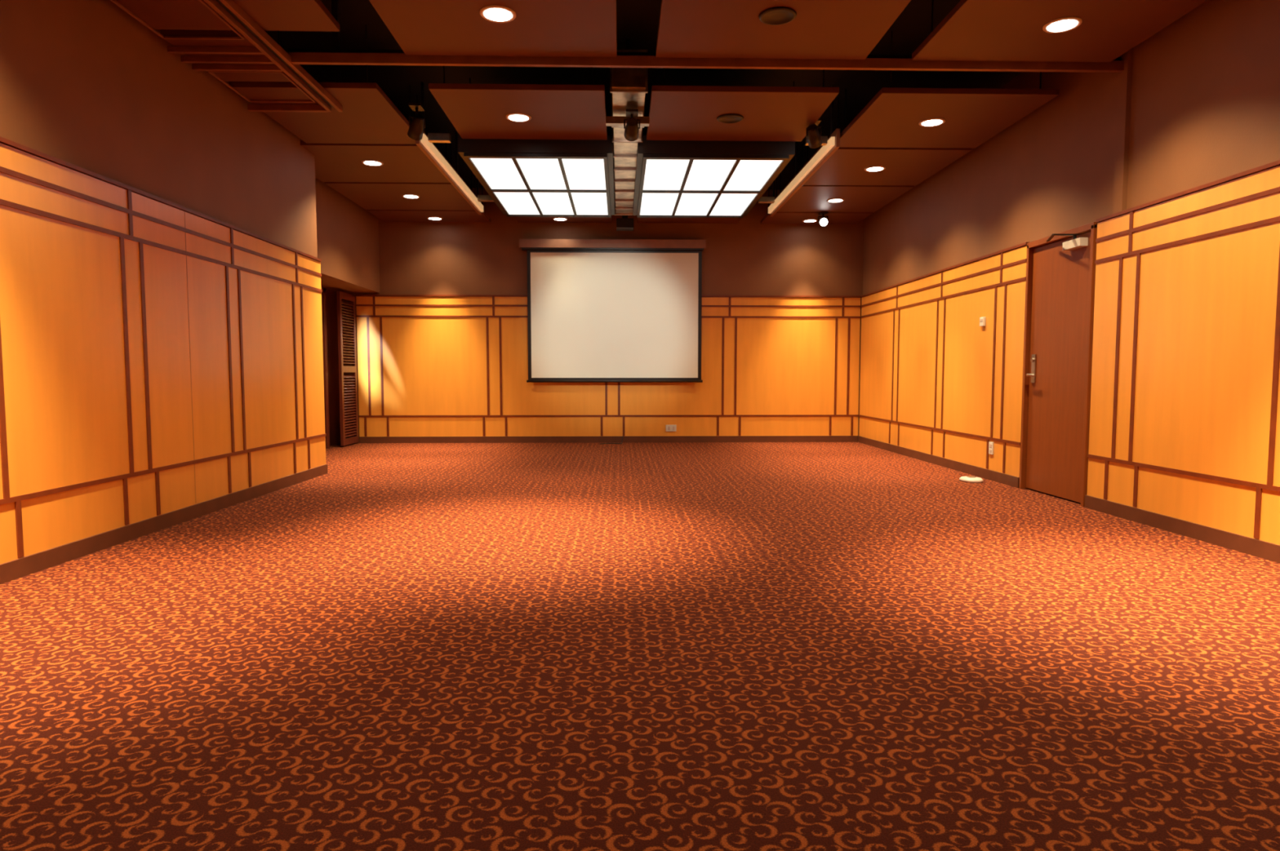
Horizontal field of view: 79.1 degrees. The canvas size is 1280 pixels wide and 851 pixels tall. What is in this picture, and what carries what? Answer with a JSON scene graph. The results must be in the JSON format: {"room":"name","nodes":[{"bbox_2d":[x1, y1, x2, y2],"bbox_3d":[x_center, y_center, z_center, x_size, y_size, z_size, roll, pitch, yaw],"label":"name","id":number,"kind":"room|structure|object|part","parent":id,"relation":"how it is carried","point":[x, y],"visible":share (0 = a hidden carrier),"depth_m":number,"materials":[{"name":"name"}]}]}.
{"room":"event hall","nodes":[
{"label":"event hall","id":0,"kind":"room"},
{"bbox_2d":[0,0,317,257],"bbox_3d":[-3.243,-1.007,2.392,0.200,3.750,11.070,0,4,-1],"label":"wall","id":1,"kind":"structure","parent":0,"point":[85,84],"depth_m":5.01,"materials":[{"name":"brown paint"}]},
{"bbox_2d":[0,136,325,564],"bbox_3d":[-3.123,-0.276,2.469,0.042,2.102,11.020,0,4,-1],"label":"panelling","id":2,"kind":"object","parent":1,"relation":"attached to","point":[158,356],"visible":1,"depth_m":4.84,"materials":[{"name":"brown wood"}]},
{"bbox_2d":[0,464,327,584],"bbox_3d":[-3.121,0.815,2.542,0.045,0.095,11.020,0,4,-1],"label":"baseboard","id":3,"kind":"structure","parent":1,"relation":"attached to","point":[21,567],"depth_m":4.84,"materials":[{"name":"brown wood"}]},
{"bbox_2d":[110,0,342,112],"bbox_3d":[-2.768,-2.452,4.082,0.760,0.050,4.610,0,4,-1],"label":"trim","id":4,"kind":"structure","parent":1,"relation":"attached to","point":[228,11],"depth_m":5.38,"materials":[{"name":"brown wood"}]},
{"bbox_2d":[325,289,340,445],"bbox_3d":[-4.473,-0.729,9.713,0.150,2.220,3.560,0,4,-1],"label":"wall","id":5,"kind":"structure","parent":0,"point":[331,296],"depth_m":11.22,"materials":[{"name":"brown wood"}]},
{"bbox_2d":[320,287,329,448],"bbox_3d":[-4.340,-0.712,9.617,0.110,2.200,2.200,0,4,-1],"label":"door frame","id":6,"kind":"structure","parent":5,"relation":"in","point":[323,293],"depth_m":10.65,"materials":[{"name":"brown wood"}]},
{"bbox_2d":[315,177,379,293],"bbox_3d":[-4.168,-2.600,9.596,0.760,1.530,3.560,0,4,-1],"label":"wall header","id":7,"kind":"structure","parent":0,"point":[348,233],"depth_m":10.10,"materials":[{"name":"brown paint"}]},
{"bbox_2d":[341,187,864,443],"bbox_3d":[-0.532,-1.624,11.638,8.130,3.750,0.200,0,4,-1],"label":"wall","id":8,"kind":"structure","parent":0,"point":[748,256],"depth_m":11.48,"materials":[{"name":"brown paint"}]},
{"bbox_2d":[355,294,861,436],"bbox_3d":[-0.439,-0.884,11.568,7.470,2.102,0.042,0,4,-1],"label":"panelling","id":9,"kind":"object","parent":8,"relation":"attached to","point":[428,365],"visible":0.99,"depth_m":11.57,"materials":[{"name":"brown wood"}]},
{"bbox_2d":[666,425,676,431],"bbox_3d":[0.466,0.040,11.636,0.160,0.100,0.014,0,4,-1],"label":"wall outlet","id":10,"kind":"object","parent":9,"relation":"attached to","point":[668,428],"visible":1,"depth_m":11.63,"materials":[{"name":"white plastic"}]},
{"bbox_2d":[359,435,857,443],"bbox_3d":[-0.439,0.207,11.640,7.470,0.095,0.045,0,4,-1],"label":"baseboard","id":11,"kind":"structure","parent":8,"relation":"attached to","point":[660,438],"depth_m":11.61,"materials":[{"name":"brown wood"}]},
{"bbox_2d":[519,239,706,382],"bbox_3d":[-0.396,-1.675,11.417,2.710,2.078,0.180,0,4,-1],"label":"projection screen","id":12,"kind":"object","parent":8,"relation":"attached to","point":[599,310],"visible":1,"depth_m":11.40,"materials":[{"name":"white fabric"}]},
{"bbox_2d":[0,442,1279,850],"bbox_3d":[-0.459,0.791,4.367,8.500,0.100,15.030,0,4,-1],"label":"floor","id":13,"kind":"structure","parent":0,"point":[626,646],"depth_m":2.69,"materials":[{"name":"carpet"}]},
{"bbox_2d":[336,291,358,446],"bbox_3d":[-4.183,-0.807,11.114,0.040,2.150,0.630,0,4,-1],"label":"louvered shutter","id":14,"kind":"object","parent":13,"relation":"on","point":[344,422],"visible":1,"depth_m":11.08,"materials":[{"name":"brown wood"}]},
{"bbox_2d":[600,435,623,444],"bbox_3d":[-0.368,0.224,11.410,0.440,0.115,0.167,-3,5,-40],"label":"cable","id":15,"kind":"object","parent":13,"relation":"on","point":[623,436],"visible":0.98,"depth_m":11.39,"materials":[{"name":"black rubber"}]},
{"bbox_2d":[959,475,982,483],"bbox_3d":[3.174,0.511,7.433,0.200,0.050,0.260,0,4,-1],"label":"box","id":16,"kind":"object","parent":13,"relation":"on","point":[969,479],"visible":1,"depth_m":7.36,"materials":[{"name":"metal"}]},
{"bbox_2d":[264,0,1022,189],"bbox_3d":[-0.344,-3.051,4.114,8.130,0.100,15.030,0,4,-1],"label":"ceiling","id":17,"kind":"structure","parent":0,"point":[637,20],"depth_m":7.06,"materials":[{"name":"black paint"}]},
{"bbox_2d":[115,0,1207,223],"bbox_3d":[-0.085,-2.744,4.176,6.887,0.517,14.296,0,4,-1],"label":"ceiling","id":18,"kind":"structure","parent":0,"point":[887,132],"depth_m":6.06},
{"bbox_2d":[361,160,383,166],"bbox_3d":[-2.790,-2.740,8.088,0.220,0.011,0.220,0,4,-1],"label":"recessed light","id":19,"kind":"object","parent":18,"relation":"in","point":[369,162],"visible":1,"depth_m":8.07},
{"bbox_2d":[401,194,420,199],"bbox_3d":[-2.838,-2.842,9.613,0.220,0.011,0.220,0,4,-1],"label":"recessed light","id":20,"kind":"object","parent":18,"relation":"in","point":[407,196],"visible":1,"depth_m":9.59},
{"bbox_2d":[407,102,425,140],"bbox_3d":[-1.871,-2.541,6.505,0.145,0.276,0.206,-2,4,-23],"label":"track spotlight","id":21,"kind":"object","parent":18,"relation":"hanging from","point":[415,131],"visible":1,"depth_m":6.47,"materials":[{"name":"black metal"}]},
{"bbox_2d":[426,216,442,220],"bbox_3d":[-2.903,-2.933,10.979,0.220,0.011,0.220,0,4,-1],"label":"recessed light","id":22,"kind":"object","parent":18,"relation":"in","point":[433,218],"visible":1,"depth_m":10.94,"materials":[{"name":"white glass"}]},
{"bbox_2d":[415,81,493,215],"bbox_3d":[-1.950,-2.994,8.673,0.290,0.620,3.200,0,4,-1],"label":"light","id":23,"kind":"object","parent":18,"relation":"attached to","point":[426,144],"visible":0.76,"depth_m":8.14,"materials":[{"name":"brown metal"}]},
{"bbox_2d":[480,4,515,22],"bbox_3d":[-0.868,-2.517,4.742,0.220,0.011,0.220,0,4,-1],"label":"recessed light","id":24,"kind":"object","parent":18,"relation":"in","point":[505,14],"visible":1,"depth_m":4.72,"materials":[{"name":"white glass"}]},
{"bbox_2d":[505,112,531,122],"bbox_3d":[-1.043,-2.645,6.654,0.220,0.011,0.220,0,4,-1],"label":"recessed light","id":25,"kind":"object","parent":18,"relation":"in","point":[522,117],"visible":1,"depth_m":6.63,"materials":[{"name":"white glass"}]},
{"bbox_2d":[457,133,614,217],"bbox_3d":[-1.026,-2.979,8.758,1.460,0.662,2.880,0,4,-1],"label":"ceiling light panel","id":26,"kind":"object","parent":18,"relation":"attached to","point":[524,178],"depth_m":8.08,"materials":[{"name":"white plastic"}]},
{"bbox_2d":[552,217,568,221],"bbox_3d":[-1.134,-2.937,11.024,0.220,0.011,0.220,0,4,-1],"label":"recessed light","id":27,"kind":"object","parent":18,"relation":"in","point":[558,219],"visible":1,"depth_m":11.00,"materials":[{"name":"white glass"}]},
{"bbox_2d":[616,215,633,231],"bbox_3d":[-0.210,-3.107,10.890,0.240,0.690,0.250,0,4,-1],"label":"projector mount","id":28,"kind":"object","parent":18,"relation":"attached to","point":[624,224],"visible":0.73,"depth_m":10.79,"materials":[{"name":"black metal"}]},
{"bbox_2d":[605,38,649,215],"bbox_3d":[-0.149,-2.974,8.294,0.370,0.610,4.750,0,4,-1],"label":"air duct","id":29,"kind":"object","parent":18,"relation":"attached to","point":[628,86],"visible":0.62,"depth_m":6.55,"materials":[{"name":"metal"}]},
{"bbox_2d":[623,108,639,141],"bbox_3d":[-0.067,-2.489,6.429,0.136,0.219,0.208,0,4,-1],"label":"track spotlight","id":30,"kind":"object","parent":29,"relation":"attached to","point":[632,128],"visible":1,"depth_m":6.40,"materials":[{"name":"black metal"}]},
{"bbox_2d":[632,135,795,217],"bbox_3d":[0.693,-2.982,8.801,1.500,0.662,2.880,0,4,-1],"label":"ceiling light panel","id":31,"kind":"object","parent":18,"relation":"attached to","point":[674,179],"depth_m":8.14,"materials":[{"name":"white plastic"}]},
{"bbox_2d":[716,114,743,123],"bbox_3d":[0.777,-2.644,6.681,0.230,0.014,0.230,0,4,-1],"label":"ceiling speaker","id":32,"kind":"object","parent":18,"relation":"in","point":[726,118],"depth_m":6.67},
{"bbox_2d":[758,7,796,25],"bbox_3d":[0.846,-2.516,4.766,0.230,0.014,0.230,0,4,-1],"label":"ceiling speaker","id":33,"kind":"object","parent":18,"relation":"in","point":[775,15],"depth_m":4.76},
{"bbox_2d":[758,85,839,216],"bbox_3d":[1.669,-3.001,8.765,0.290,0.620,3.200,0,4,-1],"label":"light","id":34,"kind":"object","parent":18,"relation":"attached to","point":[829,145],"visible":0.83,"depth_m":8.28,"materials":[{"name":"light metal"},{"name":"dark wood"},{"name":"black metal"}]},
{"bbox_2d":[802,218,817,222],"bbox_3d":[2.444,-2.945,11.144,0.220,0.011,0.220,0,4,-1],"label":"recessed light","id":35,"kind":"object","parent":18,"relation":"in","point":[807,220],"visible":1,"depth_m":11.12,"materials":[{"name":"white glass"}]},
{"bbox_2d":[805,118,822,148],"bbox_3d":[1.544,-2.590,6.888,0.141,0.229,0.210,1,4,18],"label":"track spotlight","id":36,"kind":"object","parent":18,"relation":"hanging from","point":[813,135],"visible":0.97,"depth_m":6.85,"materials":[{"name":"black metal"}]},
{"bbox_2d":[817,211,828,226],"bbox_3d":[2.504,-2.813,10.623,0.142,0.202,0.208,0,4,-1],"label":"track spotlight","id":37,"kind":"object","parent":18,"relation":"hanging from","point":[823,221],"visible":1,"depth_m":10.55,"materials":[{"name":"black metal"}]},
{"bbox_2d":[826,198,844,202],"bbox_3d":[2.483,-2.857,9.838,0.220,0.011,0.220,0,4,-1],"label":"recessed light","id":38,"kind":"object","parent":18,"relation":"in","point":[832,200],"visible":1,"depth_m":9.81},
{"bbox_2d":[864,165,885,172],"bbox_3d":[2.521,-2.756,8.321,0.220,0.011,0.220,0,4,-1],"label":"recessed light","id":39,"kind":"object","parent":18,"relation":"in","point":[873,168],"visible":1,"depth_m":8.29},
{"bbox_2d":[918,117,945,126],"bbox_3d":[2.555,-2.653,6.785,0.220,0.011,0.220,0,4,-1],"label":"recessed light","id":40,"kind":"object","parent":18,"relation":"in","point":[934,122],"visible":1,"depth_m":6.76,"materials":[{"name":"white glass"}]},
{"bbox_2d":[1042,16,1082,33],"bbox_3d":[2.663,-2.527,4.891,0.220,0.011,0.220,0,4,-1],"label":"recessed light","id":41,"kind":"object","parent":18,"relation":"in","point":[1055,26],"visible":1,"depth_m":4.88,"materials":[{"name":"white glass"}]},
{"bbox_2d":[862,0,1279,294],"bbox_3d":[3.620,-1.137,4.342,0.200,3.750,14.630,0,4,-1],"label":"wall","id":42,"kind":"structure","parent":0,"point":[1205,104],"depth_m":5.87,"materials":[{"name":"brown paint"}]},
{"bbox_2d":[287,0,1124,72],"bbox_3d":[0.511,-2.814,5.519,5.950,0.560,0.160,0,4,-1],"label":"beam","id":43,"kind":"structure","parent":42,"relation":"attached to","point":[335,55],"depth_m":5.45,"materials":[{"name":"brown wood"}]},
{"bbox_2d":[1018,222,1097,506],"bbox_3d":[3.490,-0.489,6.427,0.196,2.180,0.970,0,4,-1],"label":"door frame","id":44,"kind":"structure","parent":42,"relation":"in","point":[1091,227],"depth_m":6.48,"materials":[{"name":"wood"}]},
{"bbox_3d":[3.419,-0.495,6.745,0.071,0.250,0.150,0,4,-1],"label":"lever handle","id":45,"kind":"part","parent":44,"relation":"part of","materials":[{"name":"metal"}]},
{"bbox_2d":[1026,231,1090,502],"bbox_3d":[3.488,-0.468,6.428,0.050,2.113,0.890,0,4,-1],"label":"door","id":46,"kind":"structure","parent":44,"relation":"attached to","point":[1060,278],"depth_m":6.42,"materials":[{"name":"brown wood"}]},
{"bbox_2d":[1046,233,1088,250],"bbox_3d":[3.357,-1.464,6.223,0.219,0.112,0.439,0,4,-1],"label":"door closer","id":47,"kind":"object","parent":46,"relation":"attached to","point":[1076,243],"depth_m":6.10,"materials":[{"name":"metal"}]},
{"bbox_2d":[857,435,1279,563],"bbox_3d":[3.497,0.687,4.461,0.045,0.095,14.530,0,4,-1],"label":"baseboard","id":48,"kind":"structure","parent":42,"relation":"attached to","point":[1253,547],"depth_m":5.31,"materials":[{"name":"brown wood"}]},
{"bbox_2d":[858,160,1279,545],"bbox_3d":[3.499,-0.404,4.388,0.042,2.102,14.530,0,4,-1],"label":"panelling","id":49,"kind":"object","parent":42,"relation":"attached to","point":[1184,411],"visible":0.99,"depth_m":5.34,"materials":[{"name":"brown wood"}]},
{"bbox_2d":[979,316,986,326],"bbox_3d":[3.390,-1.029,7.677,0.029,0.090,0.080,0,4,-1],"label":"thermostat","id":50,"kind":"object","parent":49,"relation":"attached to","point":[982,320],"visible":1,"depth_m":7.65,"materials":[{"name":"white plastic"}]},
{"bbox_2d":[988,441,993,454],"bbox_3d":[3.404,0.220,7.520,0.014,0.120,0.080,0,4,-1],"label":"wall outlet","id":51,"kind":"object","parent":49,"relation":"attached to","point":[990,444],"visible":1,"depth_m":7.51,"materials":[{"name":"white plastic"}]},
{"bbox_2d":[1112,48,1133,213],"bbox_3d":[3.469,-2.217,5.564,0.035,1.358,0.100,0,4,-1],"label":"trim","id":52,"kind":"structure","parent":42,"relation":"attached to","point":[1125,77],"depth_m":5.55,"materials":[{"name":"brown paint"}]}
]}

